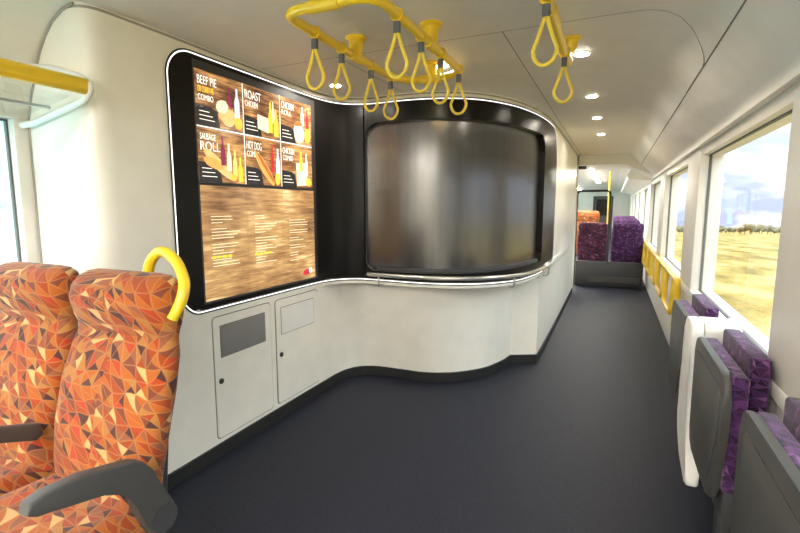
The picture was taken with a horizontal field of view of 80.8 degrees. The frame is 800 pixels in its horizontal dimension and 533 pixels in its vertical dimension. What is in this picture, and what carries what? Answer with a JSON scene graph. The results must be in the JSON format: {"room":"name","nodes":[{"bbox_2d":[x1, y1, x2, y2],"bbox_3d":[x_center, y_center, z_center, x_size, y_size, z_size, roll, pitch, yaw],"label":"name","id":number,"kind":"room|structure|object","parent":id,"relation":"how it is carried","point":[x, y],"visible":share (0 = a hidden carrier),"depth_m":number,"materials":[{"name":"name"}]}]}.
{"room":"train carriage","nodes":[
{"label":"train carriage","id":0,"kind":"room"},
{"bbox_2d":[0,118,414,306],"bbox_3d":[1.583,-0.723,10.248,0.160,2.040,28.000,3,8,24],"label":"wall","id":1,"kind":"structure","parent":0,"point":[18,137],"depth_m":2.38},
{"bbox_2d":[0,118,21,261],"bbox_3d":[-2.410,-0.069,1.384,0.020,1.070,2.235,3,8,24],"label":"window","id":2,"kind":"structure","parent":1,"relation":"in","point":[5,121],"depth_m":2.36,"materials":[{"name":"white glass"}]},
{"bbox_2d":[0,58,93,128],"bbox_3d":[-2.733,-0.515,-0.208,0.556,0.299,5.391,3,8,24],"label":"luggage rack","id":3,"kind":"object","parent":1,"relation":"attached to","point":[52,76],"visible":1,"depth_m":2.04,"materials":[{"name":"white plastic"}]},
{"bbox_2d":[27,2,73,262],"bbox_3d":[-1.673,-0.103,2.348,0.432,2.226,0.010,3,8,24],"label":"trim","id":4,"kind":"structure","parent":1,"relation":"attached to","point":[70,3],"depth_m":2.36,"materials":[{"name":"white plastic"}]},
{"bbox_2d":[30,3,578,473],"bbox_3d":[0.608,-0.436,5.556,2.246,2.470,7.753,3,8,24],"label":"wall","id":5,"kind":"structure","parent":0,"point":[102,170],"depth_m":2.66,"materials":[{"name":"white plastic"}]},
{"bbox_2d":[211,302,273,438],"bbox_3d":[-1.040,0.680,3.178,0.018,0.797,0.545,3,8,24],"label":"door","id":6,"kind":"structure","parent":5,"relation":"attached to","point":[241,339],"depth_m":3.15,"materials":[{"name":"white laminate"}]},
{"bbox_2d":[274,289,318,403],"bbox_3d":[-0.795,0.612,3.716,0.018,0.797,0.544,3,8,24],"label":"door","id":7,"kind":"structure","parent":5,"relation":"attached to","point":[296,316],"depth_m":3.69,"materials":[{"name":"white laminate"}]},
{"bbox_2d":[68,4,577,155],"bbox_3d":[1.123,-1.555,5.067,1.118,0.013,7.938,6,9,39],"label":"trim","id":8,"kind":"structure","parent":5,"relation":"attached to","point":[73,5],"depth_m":3.12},
{"bbox_2d":[165,48,556,314],"bbox_3d":[0.315,-0.630,4.026,4.224,1.512,0.913,-5,9,-33],"label":"surround","id":9,"kind":"object","parent":5,"relation":"attached to","point":[338,125],"visible":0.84,"depth_m":3.91,"materials":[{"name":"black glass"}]},
{"bbox_2d":[191,58,317,304],"bbox_3d":[-0.927,-0.541,3.279,0.009,1.420,1.200,3,8,24],"label":"display","id":10,"kind":"object","parent":9,"relation":"attached to","point":[256,166],"visible":1,"depth_m":3.15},
{"bbox_2d":[199,110,214,121],"bbox_3d":[-1.136,-0.886,2.768,0.001,0.051,0.114,3,8,24],"label":"print","id":11,"kind":"object","parent":10,"relation":"attached to","point":[204,115],"depth_m":2.77},
{"bbox_2d":[204,156,223,169],"bbox_3d":[-1.122,-0.621,2.831,0.001,0.072,0.154,3,8,24],"label":"picture","id":12,"kind":"object","parent":10,"relation":"attached to","point":[210,162],"depth_m":2.83},
{"bbox_2d":[204,148,232,180],"bbox_3d":[-1.102,-0.620,2.876,0.001,0.179,0.240,3,8,24],"label":"picture","id":13,"kind":"object","parent":10,"relation":"attached to","point":[218,162],"depth_m":2.87},
{"bbox_2d":[193,67,243,132],"bbox_3d":[-1.092,-0.998,2.856,0.001,0.312,0.381,3,8,24],"label":"poster","id":14,"kind":"object","parent":10,"relation":"on","point":[218,97],"depth_m":2.84,"materials":[{"name":"brown paper"}]},
{"bbox_2d":[197,126,245,183],"bbox_3d":[-1.092,-0.674,2.897,0.001,0.314,0.381,3,8,24],"label":"poster","id":15,"kind":"object","parent":10,"relation":"on","point":[221,152],"depth_m":2.88,"materials":[{"name":"paper"}]},
{"bbox_2d":[216,100,227,112],"bbox_3d":[-1.085,-0.974,2.868,0.001,0.078,0.100,3,8,24],"label":"picture","id":16,"kind":"object","parent":10,"relation":"attached to","point":[221,105],"depth_m":2.87},
{"bbox_2d":[221,136,225,165],"bbox_3d":[-1.089,-0.711,2.891,0.001,0.176,0.036,3,8,24],"label":"bottle","id":17,"kind":"object","parent":10,"relation":"on","point":[223,138],"depth_m":2.90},
{"bbox_2d":[211,216,239,266],"bbox_3d":[-1.091,-0.164,2.962,0.001,0.308,0.239,3,8,24],"label":"print","id":18,"kind":"object","parent":10,"relation":"attached to","point":[225,230],"depth_m":2.95},
{"bbox_2d":[219,109,235,126],"bbox_3d":[-1.069,-0.934,2.911,0.001,0.134,0.142,3,8,24],"label":"picture","id":19,"kind":"object","parent":10,"relation":"attached to","point":[227,117],"depth_m":2.91},
{"bbox_2d":[227,143,231,170],"bbox_3d":[-1.069,-0.683,2.940,0.001,0.170,0.036,3,8,24],"label":"bottle","id":20,"kind":"object","parent":10,"relation":"on","point":[229,145],"depth_m":2.94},
{"bbox_2d":[227,88,231,109],"bbox_3d":[-1.059,-1.040,2.920,0.001,0.131,0.032,3,8,24],"label":"bottle","id":21,"kind":"object","parent":10,"relation":"on","point":[229,90],"depth_m":2.92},
{"bbox_2d":[231,174,236,180],"bbox_3d":[-1.053,-0.565,2.985,0.001,0.046,0.053,3,8,24],"label":"picture","id":22,"kind":"object","parent":10,"relation":"attached to","point":[233,176],"depth_m":2.98},
{"bbox_2d":[233,150,237,176],"bbox_3d":[-1.048,-0.654,2.989,0.001,0.163,0.036,3,8,24],"label":"bottle","id":23,"kind":"object","parent":10,"relation":"on","point":[235,152],"depth_m":2.99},
{"bbox_2d":[234,89,239,118],"bbox_3d":[-1.033,-1.029,2.977,0.001,0.181,0.044,3,8,24],"label":"bottle","id":24,"kind":"object","parent":10,"relation":"on","point":[236,91],"depth_m":2.98,"materials":[{"name":"white"}]},
{"bbox_2d":[234,118,242,129],"bbox_3d":[-1.030,-0.909,2.997,0.001,0.072,0.073,3,8,24],"label":"picture","id":25,"kind":"object","parent":10,"relation":"attached to","point":[238,122],"depth_m":3.00},
{"bbox_2d":[239,157,242,181],"bbox_3d":[-1.029,-0.625,3.034,0.001,0.157,0.036,3,8,24],"label":"bottle","id":26,"kind":"object","parent":10,"relation":"on","point":[240,158],"depth_m":3.04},
{"bbox_2d":[242,83,279,139],"bbox_3d":[-0.937,-1.041,3.196,0.001,0.312,0.366,3,8,24],"label":"poster","id":27,"kind":"object","parent":10,"relation":"on","point":[260,105],"depth_m":3.18,"materials":[{"name":"brown paper"}]},
{"bbox_2d":[257,114,268,132],"bbox_3d":[-0.934,-0.973,3.207,0.001,0.112,0.110,3,8,24],"label":"picture","id":28,"kind":"object","parent":10,"relation":"attached to","point":[262,119],"depth_m":3.21},
{"bbox_2d":[245,136,281,186],"bbox_3d":[-0.937,-0.717,3.237,0.001,0.314,0.366,3,8,24],"label":"poster","id":29,"kind":"object","parent":10,"relation":"on","point":[263,154],"depth_m":3.23,"materials":[{"name":"brown paper"}]},
{"bbox_2d":[255,152,274,185],"bbox_3d":[-0.932,-0.672,3.249,0.001,0.222,0.194,3,8,24],"label":"picture","id":30,"kind":"object","parent":10,"relation":"attached to","point":[264,161],"depth_m":3.25},
{"bbox_2d":[255,215,276,262],"bbox_3d":[-0.936,-0.197,3.304,0.001,0.328,0.228,3,8,24],"label":"print","id":31,"kind":"object","parent":10,"relation":"attached to","point":[265,225],"depth_m":3.30},
{"bbox_2d":[268,102,272,132],"bbox_3d":[-0.901,-1.034,3.270,0.001,0.206,0.040,3,8,24],"label":"bottle","id":32,"kind":"object","parent":10,"relation":"on","point":[270,104],"depth_m":3.27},
{"bbox_2d":[271,144,273,172],"bbox_3d":[-0.899,-0.761,3.311,0.001,0.195,0.032,3,8,24],"label":"bottle","id":33,"kind":"object","parent":10,"relation":"on","point":[272,145],"depth_m":3.31,"materials":[{"name":"red"}]},
{"bbox_2d":[272,102,273,122],"bbox_3d":[-0.890,-1.076,3.292,0.001,0.140,0.028,3,8,24],"label":"bottle","id":34,"kind":"object","parent":10,"relation":"on","point":[272,102],"depth_m":3.29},
{"bbox_2d":[274,110,278,136],"bbox_3d":[-0.877,-1.013,3.326,0.001,0.187,0.048,3,8,24],"label":"bottle","id":35,"kind":"object","parent":10,"relation":"on","point":[276,112],"depth_m":3.33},
{"bbox_2d":[276,173,279,185],"bbox_3d":[-0.876,-0.627,3.374,0.001,0.091,0.053,3,8,24],"label":"picture","id":36,"kind":"object","parent":10,"relation":"attached to","point":[277,174],"depth_m":3.37},
{"bbox_2d":[276,149,280,178],"bbox_3d":[-0.874,-0.734,3.368,0.001,0.214,0.044,3,8,24],"label":"bottle","id":37,"kind":"object","parent":10,"relation":"on","point":[278,151],"depth_m":3.37,"materials":[{"name":"white"}]},
{"bbox_2d":[280,96,310,146],"bbox_3d":[-0.782,-1.084,3.537,0.001,0.312,0.381,3,8,24],"label":"poster","id":38,"kind":"object","parent":10,"relation":"on","point":[295,113],"depth_m":3.53,"materials":[{"name":"paper"}]},
{"bbox_2d":[281,143,311,187],"bbox_3d":[-0.782,-0.760,3.578,0.001,0.314,0.381,3,8,24],"label":"poster","id":39,"kind":"object","parent":10,"relation":"on","point":[296,158],"depth_m":3.57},
{"bbox_2d":[289,219,306,260],"bbox_3d":[-0.782,-0.210,3.645,0.001,0.308,0.231,3,8,24],"label":"print","id":40,"kind":"object","parent":10,"relation":"attached to","point":[297,227],"depth_m":3.63},
{"bbox_2d":[294,126,303,142],"bbox_3d":[-0.768,-1.012,3.573,0.001,0.150,0.126,3,8,24],"label":"picture","id":41,"kind":"object","parent":10,"relation":"attached to","point":[298,130],"depth_m":3.57},
{"bbox_2d":[296,163,306,185],"bbox_3d":[-0.757,-0.714,3.635,0.001,0.182,0.145,3,8,24],"label":"picture","id":42,"kind":"object","parent":10,"relation":"attached to","point":[301,168],"depth_m":3.63},
{"bbox_2d":[300,152,302,170],"bbox_3d":[-0.761,-0.806,3.612,0.001,0.144,0.034,3,8,24],"label":"bottle","id":43,"kind":"object","parent":10,"relation":"on","point":[301,153],"depth_m":3.62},
{"bbox_2d":[301,107,303,125],"bbox_3d":[-0.749,-1.148,3.598,0.001,0.137,0.032,3,8,24],"label":"bottle","id":44,"kind":"object","parent":10,"relation":"on","point":[302,108],"depth_m":3.60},
{"bbox_2d":[305,154,307,175],"bbox_3d":[-0.732,-0.795,3.677,0.001,0.170,0.036,3,8,24],"label":"bottle","id":45,"kind":"object","parent":10,"relation":"on","point":[306,155],"depth_m":3.68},
{"bbox_2d":[304,129,309,142],"bbox_3d":[-0.724,-1.017,3.665,0.001,0.109,0.072,3,8,24],"label":"picture","id":46,"kind":"object","parent":10,"relation":"attached to","point":[306,131],"depth_m":3.66},
{"bbox_2d":[306,110,308,129],"bbox_3d":[-0.723,-1.133,3.655,0.001,0.156,0.036,3,8,24],"label":"bottle","id":47,"kind":"object","parent":10,"relation":"on","point":[307,111],"depth_m":3.66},
{"bbox_2d":[306,178,310,186],"bbox_3d":[-0.723,-0.664,3.713,0.001,0.066,0.069,3,8,24],"label":"picture","id":48,"kind":"object","parent":10,"relation":"attached to","point":[308,180],"depth_m":3.71},
{"bbox_2d":[200,259,551,309],"bbox_3d":[0.321,0.092,4.122,3.974,0.011,0.877,-4,8,-31],"label":"shelf","id":49,"kind":"object","parent":9,"relation":"attached to","point":[341,276],"depth_m":3.89,"materials":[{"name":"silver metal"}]},
{"bbox_2d":[167,288,571,490],"bbox_3d":[1.054,0.880,5.335,1.202,0.091,8.072,6,9,40],"label":"baseboard","id":50,"kind":"structure","parent":5,"relation":"attached to","point":[189,469],"depth_m":4.19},
{"bbox_2d":[363,115,540,274],"bbox_3d":[0.666,-0.626,4.226,1.896,1.380,0.560,-3,8,-22],"label":"roller shutter","id":51,"kind":"object","parent":5,"relation":"attached to","point":[444,196],"visible":0.9,"depth_m":4.00,"materials":[{"name":"metal"}]},
{"bbox_2d":[367,262,552,287],"bbox_3d":[0.740,0.095,4.130,1.982,0.120,0.622,-3,8,-22],"label":"rail","id":52,"kind":"object","parent":5,"relation":"attached to","point":[418,277],"visible":1,"depth_m":3.85,"materials":[{"name":"metal"}]},
{"bbox_2d":[264,10,704,90],"bbox_3d":[0.428,-1.164,2.668,2.768,0.197,0.834,0,7,4],"label":"trim","id":53,"kind":"structure","parent":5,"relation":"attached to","point":[639,10],"depth_m":2.42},
{"bbox_2d":[0,0,799,196],"bbox_3d":[3.178,-1.915,9.371,3.660,0.594,28.000,3,8,24],"label":"ceiling","id":54,"kind":"structure","parent":0,"point":[640,65],"depth_m":2.57,"materials":[{"name":"plastic"}]},
{"bbox_2d":[329,83,341,87],"bbox_3d":[-0.491,-1.377,3.578,0.100,0.012,0.100,3,8,24],"label":"recessed light","id":55,"kind":"object","parent":54,"relation":"in","point":[330,85],"visible":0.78,"depth_m":3.57,"materials":[{"name":"white plastic"}]},
{"bbox_2d":[285,0,460,84],"bbox_3d":[-0.042,-1.177,2.484,0.559,0.129,1.320,3,8,24],"label":"grab rail","id":56,"kind":"object","parent":54,"relation":"attached to","point":[354,52],"visible":0.84,"depth_m":2.33,"materials":[{"name":"yellow metal"}]},
{"bbox_2d":[306,25,325,90],"bbox_3d":[-0.405,-0.991,2.240,0.110,0.298,0.022,3,8,24],"label":"strap","id":57,"kind":"object","parent":56,"relation":"hanging from","point":[314,41],"visible":0.91,"depth_m":2.23,"materials":[{"name":"yellow plastic"}]},
{"bbox_2d":[332,42,351,100],"bbox_3d":[-0.305,-1.019,2.459,0.110,0.298,0.022,2,8,19],"label":"strap","id":58,"kind":"object","parent":56,"relation":"hanging from","point":[341,56],"visible":0.89,"depth_m":2.45,"materials":[{"name":"yellow plastic"}]},
{"bbox_2d":[363,60,378,112],"bbox_3d":[-0.170,-1.057,2.755,0.110,0.298,0.022,4,8,30],"label":"strap","id":59,"kind":"object","parent":56,"relation":"hanging from","point":[370,71],"visible":0.92,"depth_m":2.74,"materials":[{"name":"yellow plastic"}]},
{"bbox_2d":[383,72,398,119],"bbox_3d":[-0.059,-1.088,2.999,0.110,0.298,0.022,2,8,19],"label":"strap","id":60,"kind":"object","parent":56,"relation":"hanging from","point":[390,82],"visible":0.91,"depth_m":2.99,"materials":[{"name":"yellow plastic"}]},
{"bbox_2d":[385,7,408,78],"bbox_3d":[-0.013,-0.965,2.032,0.110,0.298,0.022,2,8,19],"label":"strap","id":61,"kind":"object","parent":56,"relation":"hanging from","point":[396,23],"visible":0.92,"depth_m":2.02,"materials":[{"name":"yellow plastic"}]},
{"bbox_2d":[411,29,431,92],"bbox_3d":[0.103,-0.997,2.287,0.110,0.298,0.022,3,8,24],"label":"strap","id":62,"kind":"object","parent":56,"relation":"hanging from","point":[421,45],"visible":0.92,"depth_m":2.28,"materials":[{"name":"yellow plastic"}]},
{"bbox_2d":[431,47,449,104],"bbox_3d":[0.219,-1.030,2.543,0.110,0.298,0.022,4,8,30],"label":"strap","id":63,"kind":"object","parent":56,"relation":"hanging from","point":[440,66],"visible":0.91,"depth_m":2.53,"materials":[{"name":"yellow plastic"}]},
{"bbox_2d":[449,64,466,114],"bbox_3d":[0.354,-1.067,2.838,0.110,0.298,0.022,2,8,19],"label":"strap","id":64,"kind":"object","parent":56,"relation":"hanging from","point":[458,75],"visible":0.91,"depth_m":2.83,"materials":[{"name":"yellow plastic"}]},
{"bbox_2d":[502,32,580,154],"bbox_3d":[1.898,-1.617,5.462,0.005,0.001,6.590,3,8,24],"label":"trim","id":65,"kind":"structure","parent":54,"relation":"attached to","point":[502,32],"depth_m":3.39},
{"bbox_2d":[542,0,581,66],"bbox_3d":[0.574,-1.088,1.781,0.108,0.129,1.942,3,8,24],"label":"grab rail","id":66,"kind":"object","parent":54,"relation":"attached to","point":[571,41],"visible":0.76,"depth_m":2.31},
{"bbox_2d":[531,0,558,66],"bbox_3d":[0.576,-0.943,1.858,0.110,0.298,0.022,4,8,30],"label":"strap","id":67,"kind":"object","parent":66,"relation":"hanging from","point":[546,6],"visible":1,"depth_m":1.85,"materials":[{"name":"yellow plastic"}]},
{"bbox_2d":[552,47,573,103],"bbox_3d":[0.877,-1.027,2.521,0.110,0.298,0.022,2,8,19],"label":"strap","id":68,"kind":"object","parent":66,"relation":"hanging from","point":[563,58],"visible":0.91,"depth_m":2.51,"materials":[{"name":"yellow plastic"}]},
{"bbox_2d":[573,50,590,56],"bbox_3d":[1.097,-1.283,2.833,0.100,0.012,0.100,3,8,24],"label":"recessed light","id":69,"kind":"object","parent":54,"relation":"in","point":[583,53],"visible":0.99,"depth_m":2.83,"materials":[{"name":"white plastic"}]},
{"bbox_2d":[586,94,598,97],"bbox_3d":[1.603,-1.421,3.924,0.100,0.012,0.100,3,8,24],"label":"recessed light","id":70,"kind":"object","parent":54,"relation":"in","point":[593,95],"visible":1,"depth_m":3.93,"materials":[{"name":"white plastic"}]},
{"bbox_2d":[588,169,600,182],"bbox_3d":[4.900,-2.228,11.755,0.120,0.032,5.200,3,8,24],"label":"recessed light","id":71,"kind":"object","parent":54,"relation":"in","point":[592,171],"visible":0.97,"depth_m":10.80,"materials":[{"name":"white plastic"}]},
{"bbox_2d":[642,0,746,162],"bbox_3d":[1.422,-0.995,2.102,0.005,0.005,13.200,3,8,24],"label":"trim","id":72,"kind":"structure","parent":54,"relation":"attached to","point":[744,2],"depth_m":2.24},
{"bbox_2d":[165,241,713,532],"bbox_3d":[3.160,0.408,9.674,3.700,0.060,28.000,3,8,24],"label":"floor","id":73,"kind":"structure","parent":0,"point":[583,437],"depth_m":3.02,"materials":[{"name":"plastic"}]},
{"bbox_2d":[0,261,79,495],"bbox_3d":[-1.731,0.683,1.930,0.592,1.340,0.688,3,8,24],"label":"seat","id":74,"kind":"object","parent":73,"relation":"on","point":[39,323],"visible":0.66,"depth_m":1.95,"materials":[{"name":"orange fabric"}]},
{"bbox_2d":[0,456,54,495],"bbox_3d":[-1.776,0.862,1.852,0.576,0.134,0.470,3,8,24],"label":"cushion","id":75,"kind":"object","parent":74,"relation":"on","point":[16,472],"depth_m":1.90,"materials":[{"name":"orange fabric"}]},
{"bbox_2d":[0,246,189,532],"bbox_3d":[-1.174,0.665,1.681,0.695,1.439,0.700,3,8,24],"label":"seat","id":76,"kind":"object","parent":73,"relation":"on","point":[118,385],"visible":1,"depth_m":1.71,"materials":[{"name":"orange fabric"}]},
{"bbox_2d":[0,473,146,532],"bbox_3d":[-1.224,0.893,1.605,0.576,0.134,0.470,3,8,24],"label":"cushion","id":77,"kind":"object","parent":76,"relation":"on","point":[106,513],"depth_m":1.60,"materials":[{"name":"orange fabric"}]},
{"bbox_2d":[576,211,599,256],"bbox_3d":[4.434,-0.572,11.241,0.592,1.514,0.688,3,8,24],"label":"seat","id":78,"kind":"object","parent":73,"relation":"on","point":[583,216],"visible":0.31,"depth_m":11.32,"materials":[{"name":"orange fabric"}]},
{"bbox_2d":[573,190,611,284],"bbox_3d":[3.634,-0.534,8.918,0.615,1.820,0.040,3,8,24],"label":"screen","id":79,"kind":"object","parent":73,"relation":"on","point":[579,191],"visible":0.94,"depth_m":8.82,"materials":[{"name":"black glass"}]},
{"bbox_2d":[577,222,607,260],"bbox_3d":[4.029,-0.259,9.852,0.592,1.340,0.688,3,8,24],"label":"seat","id":80,"kind":"object","parent":73,"relation":"on","point":[592,237],"visible":0.71,"depth_m":9.58,"materials":[{"name":"fabric"}]},
{"bbox_2d":[574,260,642,288],"bbox_3d":[4.166,0.154,9.413,1.240,0.510,0.145,3,8,24],"label":"plinth","id":81,"kind":"object","parent":73,"relation":"on","point":[587,272],"visible":0.93,"depth_m":9.35,"materials":[{"name":"grey plastic"}]},
{"bbox_2d":[607,171,610,223],"bbox_3d":[4.469,-0.860,10.133,0.036,2.340,0.036,3,8,24],"label":"pole","id":82,"kind":"object","parent":73,"relation":"on","point":[609,171],"visible":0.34,"depth_m":10.04,"materials":[{"name":"yellow metal"}]},
{"bbox_2d":[612,216,634,227],"bbox_3d":[6.193,-0.737,13.065,0.592,1.340,0.688,3,8,24],"label":"seat","id":83,"kind":"object","parent":73,"relation":"on","point":[614,216],"visible":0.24,"depth_m":12.70,"materials":[{"name":"purple fabric"}]},
{"bbox_2d":[611,218,636,234],"bbox_3d":[5.658,-0.568,11.892,0.592,1.340,0.688,3,8,24],"label":"seat","id":84,"kind":"object","parent":73,"relation":"on","point":[614,218],"visible":0.15,"depth_m":11.53,"materials":[{"name":"purple fabric"}]},
{"bbox_2d":[610,220,639,258],"bbox_3d":[5.123,-0.399,10.719,0.592,1.340,0.688,3,8,24],"label":"seat","id":85,"kind":"object","parent":73,"relation":"on","point":[614,221],"visible":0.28,"depth_m":10.37,"materials":[{"name":"purple fabric"}]},
{"bbox_2d":[611,223,643,262],"bbox_3d":[4.617,-0.226,9.589,0.592,1.340,0.688,3,8,24],"label":"seat","id":86,"kind":"object","parent":73,"relation":"on","point":[627,241],"visible":0.66,"depth_m":9.31,"materials":[{"name":"purple fabric"}]},
{"bbox_2d":[668,294,718,401],"bbox_3d":[1.897,0.718,3.068,0.205,0.985,0.725,3,8,24],"label":"seat","id":87,"kind":"object","parent":73,"relation":"on","point":[701,306],"visible":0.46,"depth_m":3.01,"materials":[{"name":"grey plastic"}]},
{"bbox_2d":[680,300,698,316],"bbox_3d":[1.855,0.505,3.041,0.061,0.475,0.630,3,8,24],"label":"cushion","id":88,"kind":"object","parent":87,"relation":"on","point":[685,305],"depth_m":2.98,"materials":[{"name":"purple fabric"}]},
{"bbox_2d":[689,329,771,532],"bbox_3d":[1.465,0.838,2.118,0.205,0.985,0.725,3,8,24],"label":"seat","id":89,"kind":"object","parent":73,"relation":"on","point":[731,378],"visible":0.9,"depth_m":1.91,"materials":[{"name":"grey plastic"}]},
{"bbox_2d":[706,338,749,494],"bbox_3d":[1.423,0.625,2.091,0.061,0.475,0.630,3,8,24],"label":"cushion","id":90,"kind":"object","parent":89,"relation":"on","point":[739,382],"depth_m":1.82,"materials":[{"name":"purple fabric"}]},
{"bbox_2d":[730,397,799,532],"bbox_3d":[1.078,0.946,1.268,0.205,0.985,0.725,3,8,24],"label":"seat","id":91,"kind":"object","parent":73,"relation":"on","point":[766,495],"visible":1,"depth_m":1.33,"materials":[{"name":"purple plastic"}]},
{"bbox_2d":[756,412,799,470],"bbox_3d":[1.036,0.732,1.242,0.061,0.475,0.630,3,8,24],"label":"cushion","id":92,"kind":"object","parent":91,"relation":"on","point":[782,438],"depth_m":1.32,"materials":[{"name":"purple fabric"}]},
{"bbox_2d":[577,191,629,232],"bbox_3d":[8.958,-2.512,22.193,3.660,2.590,0.080,3,8,24],"label":"wall","id":93,"kind":"structure","parent":0,"point":[585,199],"depth_m":21.71,"materials":[{"name":"white laminate"}]},
{"bbox_2d":[593,196,612,240],"bbox_3d":[9.434,-2.227,21.932,0.850,2.090,0.055,3,8,24],"label":"door","id":94,"kind":"structure","parent":93,"relation":"in","point":[600,203],"depth_m":21.86,"materials":[{"name":"grey plastic"}]},
{"bbox_2d":[629,87,799,421],"bbox_3d":[4.764,-0.549,8.822,0.180,2.053,28.000,3,8,24],"label":"wall","id":95,"kind":"structure","parent":0,"point":[782,346],"depth_m":3.83,"materials":[{"name":"white plastic"}]},
{"bbox_2d":[621,170,651,193],"bbox_3d":[6.506,-2.269,13.264,0.410,0.210,10.140,3,8,24],"label":"luggage rack","id":96,"kind":"object","parent":95,"relation":"attached to","point":[634,181],"visible":1,"depth_m":9.79,"materials":[{"name":"white plastic"}]},
{"bbox_2d":[621,177,650,193],"bbox_3d":[6.519,-2.211,13.287,0.400,0.090,10.100,3,8,24],"label":"shelf","id":97,"kind":"object","parent":96,"relation":"attached to","point":[631,185],"depth_m":10.50,"materials":[{"name":"white plastic"}]},
{"bbox_2d":[643,189,646,236],"bbox_3d":[5.654,-1.224,10.748,0.020,1.128,2.210,3,8,24],"label":"window","id":98,"kind":"structure","parent":95,"relation":"in","point":[646,189],"depth_m":11.72,"materials":[{"name":"clear glass"}]},
{"bbox_2d":[651,181,660,247],"bbox_3d":[4.464,-0.893,8.135,0.020,1.128,2.210,3,8,24],"label":"window","id":99,"kind":"structure","parent":95,"relation":"in","point":[660,181],"depth_m":9.11,"materials":[{"name":"white plastic"}]},
{"bbox_2d":[641,167,687,325],"bbox_3d":[4.430,-0.663,8.260,0.161,1.615,8.464,3,8,24],"label":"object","id":100,"kind":"structure","parent":95,"relation":"in","point":[666,257],"depth_m":5.96,"materials":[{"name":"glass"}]},
{"bbox_2d":[677,316,741,486],"bbox_3d":[1.636,0.695,2.490,0.220,0.814,0.444,3,8,24],"label":"divider","id":101,"kind":"object","parent":95,"relation":"attached to","point":[695,327],"visible":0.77,"depth_m":2.46,"materials":[{"name":"white plastic"}]},
{"bbox_2d":[699,109,792,355],"bbox_3d":[2.085,-0.231,2.909,0.020,1.128,2.210,3,8,24],"label":"window","id":102,"kind":"structure","parent":95,"relation":"in","point":[721,310],"depth_m":3.57,"materials":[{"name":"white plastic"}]},
{"label":"outside","id":103,"kind":"structure","parent":0,"visible":0},
{"bbox_2d":[674,226,779,337],"bbox_3d":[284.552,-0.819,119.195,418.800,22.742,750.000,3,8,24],"label":"ground","id":104,"kind":"structure","parent":103,"point":[746,264],"depth_m":27.04,"materials":[{"name":"yellow plant"}]},
{"bbox_2d":[676,226,682,231],"bbox_3d":[81.106,-10.367,136.318,1.834,2.785,2.381,2,7,12],"label":"tree","id":105,"kind":"object","parent":104,"relation":"on","point":[679,228],"visible":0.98,"depth_m":135.62,"materials":[{"name":"green plant"}]},
{"bbox_2d":[737,226,745,233],"bbox_3d":[90.779,-9.384,125.144,1.751,2.659,2.273,-5,9,-36],"label":"tree","id":106,"kind":"object","parent":104,"relation":"on","point":[742,228],"visible":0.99,"depth_m":124.76,"materials":[{"name":"green plant"}]},
{"bbox_2d":[746,224,755,234],"bbox_3d":[91.900,-9.516,123.308,2.321,3.524,3.013,2,8,18],"label":"tree","id":107,"kind":"object","parent":104,"relation":"on","point":[751,227],"visible":0.99,"depth_m":122.30,"materials":[{"name":"green plant"}]},
{"bbox_2d":[756,224,767,233],"bbox_3d":[104.009,-10.417,135.116,2.999,3.508,2.310,6,10,41],"label":"tree","id":108,"kind":"object","parent":104,"relation":"on","point":[760,227],"visible":1,"depth_m":134.44,"materials":[{"name":"green plant"}]},
{"bbox_2d":[767,225,774,232],"bbox_3d":[108.207,-10.421,137.338,2.341,3.194,1.922,-2,7,-15],"label":"tree","id":109,"kind":"object","parent":104,"relation":"on","point":[770,228],"visible":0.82,"depth_m":136.69,"materials":[{"name":"green plant"}]},
{"bbox_2d":[774,227,780,234],"bbox_3d":[103.517,-9.618,128.580,1.844,3.040,2.127,1,7,4],"label":"tree","id":110,"kind":"object","parent":104,"relation":"on","point":[777,230],"visible":0.61,"depth_m":128.42,"materials":[{"name":"green plant"}]},
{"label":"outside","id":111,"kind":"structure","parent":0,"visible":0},
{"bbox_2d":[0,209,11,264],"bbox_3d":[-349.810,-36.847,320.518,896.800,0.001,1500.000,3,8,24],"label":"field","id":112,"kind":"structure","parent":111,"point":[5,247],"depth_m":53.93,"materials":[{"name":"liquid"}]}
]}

